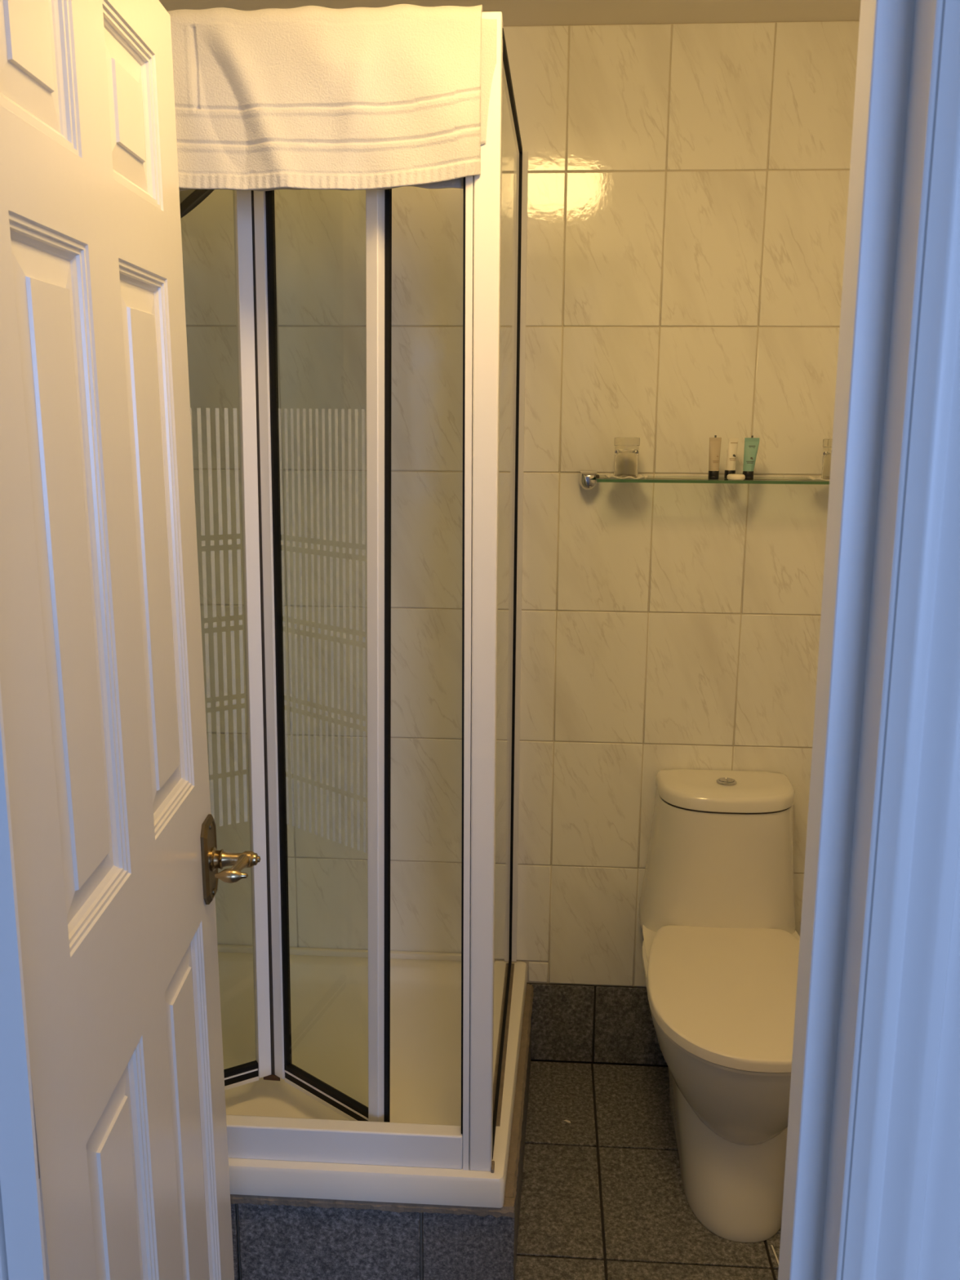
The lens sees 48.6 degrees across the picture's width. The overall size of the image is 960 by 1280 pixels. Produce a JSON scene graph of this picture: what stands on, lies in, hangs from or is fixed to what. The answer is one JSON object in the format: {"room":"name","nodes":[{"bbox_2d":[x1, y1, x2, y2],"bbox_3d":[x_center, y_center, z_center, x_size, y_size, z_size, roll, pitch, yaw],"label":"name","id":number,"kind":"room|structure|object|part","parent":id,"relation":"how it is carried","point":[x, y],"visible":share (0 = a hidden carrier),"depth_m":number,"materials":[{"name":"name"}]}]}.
{"room":"bathroom","nodes":[
{"label":"bathroom","id":0,"kind":"room"},
{"bbox_2d":[159,0,861,26],"bbox_3d":[0.427,-1.087,1.307,3.800,0.100,1.772,1,12,3],"label":"ceiling","id":1,"kind":"structure","parent":0,"point":[514,12],"depth_m":2.00,"materials":[{"name":"white paint"}]},
{"bbox_2d":[180,20,859,1066],"bbox_3d":[0.182,-0.107,2.382,1.940,2.274,0.121,1,12,3],"label":"wall","id":2,"kind":"structure","parent":0,"point":[688,184],"depth_m":2.28,"materials":[{"name":"tile"}]},
{"bbox_2d":[230,983,533,1279],"bbox_3d":[-0.307,0.985,2.211,0.826,0.206,0.731,1,12,3],"label":"shower base","id":3,"kind":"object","parent":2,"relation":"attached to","point":[274,1237],"depth_m":1.86,"materials":[{"name":"tile"}]},
{"bbox_2d":[217,944,527,1208],"bbox_3d":[-0.311,0.849,2.182,0.803,0.072,0.734,1,12,3],"label":"shower tray","id":4,"kind":"object","parent":3,"relation":"on","point":[329,987],"visible":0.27,"depth_m":2.19,"materials":[{"name":"ceramic"}]},
{"bbox_2d":[223,11,528,1173],"bbox_3d":[-0.319,-0.052,1.994,0.777,1.798,0.720,1,12,3],"label":"shower door frame","id":5,"kind":"structure","parent":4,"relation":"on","point":[495,201],"depth_m":1.77,"materials":[{"name":"white metal"}]},
{"bbox_3d":[-0.555,0.852,1.972,0.293,0.008,0.014,-6,14,-28],"label":"rail","id":6,"kind":"part","parent":5,"relation":"part of","materials":[{"name":"white metal"}]},
{"bbox_3d":[-0.281,0.855,1.966,0.229,0.008,0.014,10,16,38],"label":"rail","id":7,"kind":"part","parent":5,"relation":"part of","materials":[{"name":"white metal"}]},
{"bbox_2d":[167,4,497,191],"bbox_3d":[-0.232,-0.752,1.482,0.512,0.240,0.080,1,12,3],"label":"towel","id":8,"kind":"object","parent":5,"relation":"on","point":[307,97],"visible":0.89,"depth_m":1.46,"materials":[{"name":"white fabric"}]},
{"bbox_3d":[0.007,0.025,1.644,0.038,1.798,0.039,1,12,3],"label":"corner post","id":9,"kind":"part","parent":5,"relation":"part of","materials":[{"name":"white metal"}]},
{"bbox_3d":[0.048,-0.042,1.986,0.015,1.766,0.666,1,12,3],"label":"panel","id":10,"kind":"part","parent":5,"relation":"part of","materials":[{"name":"clear glass"}]},
{"bbox_2d":[578,470,829,489],"bbox_3d":[0.547,-0.323,2.186,0.680,0.039,0.124,1,12,3],"label":"glass shelf","id":11,"kind":"object","parent":2,"relation":"attached to","point":[588,479],"visible":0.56,"depth_m":2.14,"materials":[{"name":"green"}]},
{"bbox_2d":[604,474,648,479],"bbox_3d":[0.301,-0.336,2.182,0.083,0.006,0.083,6,14,25],"label":"doily","id":12,"kind":"object","parent":11,"relation":"on","point":[610,476],"visible":0.76,"depth_m":2.16,"materials":[{"name":"white fabric"}]},
{"bbox_2d":[613,436,639,477],"bbox_3d":[0.300,-0.374,2.174,0.052,0.080,0.052,1,12,3],"label":"glass tumbler","id":13,"kind":"object","parent":12,"relation":"on","point":[626,448],"visible":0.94,"depth_m":2.15,"materials":[{"name":"white"}]},
{"bbox_3d":[0.547,-0.328,2.182,0.616,0.006,0.117,1,12,3],"label":"shelf pane","id":14,"kind":"part","parent":11,"relation":"part of","materials":[{"name":"clear glass"}]},
{"bbox_2d":[707,435,721,479],"bbox_3d":[0.474,-0.369,2.148,0.022,0.088,0.021,7,14,29],"label":"toiletry tube","id":15,"kind":"object","parent":11,"relation":"on","point":[714,442],"visible":1,"depth_m":2.14,"materials":[{"name":"beige plastic"}]},
{"bbox_2d":[724,437,738,478],"bbox_3d":[0.514,-0.372,2.175,0.024,0.082,0.022,1,12,3],"label":"toiletry tube","id":16,"kind":"object","parent":11,"relation":"on","point":[731,463],"visible":0.78,"depth_m":2.17,"materials":[{"name":"white plastic"}]},
{"bbox_2d":[726,474,745,479],"bbox_3d":[0.516,-0.329,2.141,0.036,0.011,0.036,1,12,3],"label":"soap bar","id":17,"kind":"object","parent":11,"relation":"on","point":[730,477],"visible":1,"depth_m":2.13,"materials":[{"name":"white"}]},
{"bbox_2d":[742,435,759,479],"bbox_3d":[0.544,-0.368,2.142,0.026,0.088,0.022,11,16,40],"label":"toiletry tube","id":18,"kind":"object","parent":11,"relation":"on","point":[751,444],"visible":0.96,"depth_m":2.14,"materials":[{"name":"teal plastic"}]},
{"bbox_2d":[807,475,829,480],"bbox_3d":[0.709,-0.328,2.157,0.083,0.006,0.083,6,14,25],"label":"doily","id":19,"kind":"object","parent":11,"relation":"on","point":[809,477],"visible":0.46,"depth_m":2.15,"materials":[{"name":"white fabric"}]},
{"bbox_2d":[821,438,832,479],"bbox_3d":[0.718,-0.366,2.148,0.052,0.080,0.052,1,12,3],"label":"glass tumbler","id":20,"kind":"object","parent":19,"relation":"on","point":[827,442],"visible":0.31,"depth_m":2.14,"materials":[{"name":"white"}]},
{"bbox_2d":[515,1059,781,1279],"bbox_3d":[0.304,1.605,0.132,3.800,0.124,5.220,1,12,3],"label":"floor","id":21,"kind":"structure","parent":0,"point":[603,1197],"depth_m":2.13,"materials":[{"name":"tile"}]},
{"bbox_2d":[638,768,799,1242],"bbox_3d":[0.517,0.721,2.151,0.372,0.757,0.628,1,12,3],"label":"toilet","id":22,"kind":"object","parent":21,"relation":"on","point":[720,948],"visible":0.89,"depth_m":2.12,"materials":[{"name":"white ceramic"}]},
{"bbox_3d":[0.515,0.825,2.142,0.362,0.258,0.522,1,12,3],"label":"bowl","id":23,"kind":"part","parent":22,"relation":"part of","materials":[{"name":"white ceramic"}]},
{"bbox_3d":[0.513,0.686,2.074,0.372,0.024,0.492,1,12,3],"label":"seat lid","id":24,"kind":"part","parent":22,"relation":"part of","materials":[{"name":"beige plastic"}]},
{"bbox_3d":[0.534,0.327,2.297,0.291,0.035,0.174,1,12,3],"label":"cistern lid","id":25,"kind":"part","parent":22,"relation":"part of","materials":[{"name":"white ceramic"}]},
{"bbox_2d":[770,1244,778,1265],"bbox_3d":[0.550,1.145,1.978,0.003,0.001,0.050,0,12,-1],"label":"paper scrap","id":26,"kind":"object","parent":21,"relation":"on","point":[772,1247],"visible":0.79,"depth_m":1.98,"materials":[{"name":"white paper"}]},
{"bbox_3d":[0.366,0.169,0.700,3.800,2.450,0.020,1,12,3],"label":"wall","id":27,"kind":"structure","parent":0,"visible":0},
{"bbox_2d":[0,684,46,1279],"bbox_3d":[-0.368,0.347,0.770,0.127,2.056,0.047,1,12,3],"label":"trim","id":28,"kind":"structure","parent":27,"relation":"attached to","point":[22,1252],"depth_m":0.76,"materials":[{"name":"white paint"}]},
{"bbox_2d":[0,0,260,1279],"bbox_3d":[-0.347,0.329,1.085,0.110,1.945,0.576,1,12,3],"label":"door","id":29,"kind":"structure","parent":27,"relation":"in","point":[117,860],"depth_m":0.97,"materials":[{"name":"white paint"}]},
{"bbox_3d":[-0.340,-0.464,0.801,0.011,0.153,0.162,0,12,-1],"label":"panel","id":30,"kind":"part","parent":29,"relation":"part of","materials":[{"name":"white paint"}]},
{"bbox_3d":[-0.342,-0.039,0.893,0.011,0.580,0.162,0,12,-1],"label":"panel","id":31,"kind":"part","parent":29,"relation":"part of","materials":[{"name":"white paint"}]},
{"bbox_3d":[-0.347,0.752,1.065,0.011,0.688,0.162,0,12,-1],"label":"panel","id":32,"kind":"part","parent":29,"relation":"part of","materials":[{"name":"white paint"}]},
{"bbox_3d":[-0.343,-0.516,1.041,0.011,0.153,0.165,0,12,-1],"label":"panel","id":33,"kind":"part","parent":29,"relation":"part of","materials":[{"name":"white paint"}]},
{"bbox_3d":[-0.345,-0.091,1.133,0.011,0.580,0.165,0,12,-1],"label":"panel","id":34,"kind":"part","parent":29,"relation":"part of","materials":[{"name":"white paint"}]},
{"bbox_3d":[-0.350,0.700,1.305,0.011,0.688,0.165,0,12,-1],"label":"panel","id":35,"kind":"part","parent":29,"relation":"part of","materials":[{"name":"white paint"}]},
{"bbox_3d":[-0.298,0.281,1.310,0.040,0.022,0.072,1,12,3],"label":"lever","id":36,"kind":"part","parent":29,"relation":"part of","materials":[{"name":"gold metal"}]},
{"bbox_3d":[-0.308,0.277,1.337,0.062,0.030,0.030,1,12,3],"label":"handle","id":37,"kind":"part","parent":29,"relation":"part of","materials":[{"name":"gold metal"}]},
{"bbox_2d":[777,0,959,1279],"bbox_3d":[0.276,0.362,0.718,0.139,2.056,0.078,1,12,3],"label":"trim","id":38,"kind":"structure","parent":27,"relation":"attached to","point":[872,1183],"depth_m":0.64,"materials":[{"name":"white paint"}]},
{"bbox_3d":[-0.789,0.059,1.590,0.104,2.274,1.618,1,12,3],"label":"wall","id":39,"kind":"structure","parent":0,"visible":0},
{"bbox_2d":[179,189,214,218],"bbox_3d":[-0.583,-0.829,1.925,0.228,0.130,0.105,1,12,3],"label":"rose","id":40,"kind":"object","parent":39,"relation":"attached to","point":[189,199],"visible":0.3,"depth_m":1.88,"materials":[{"name":"metal"}]}
]}

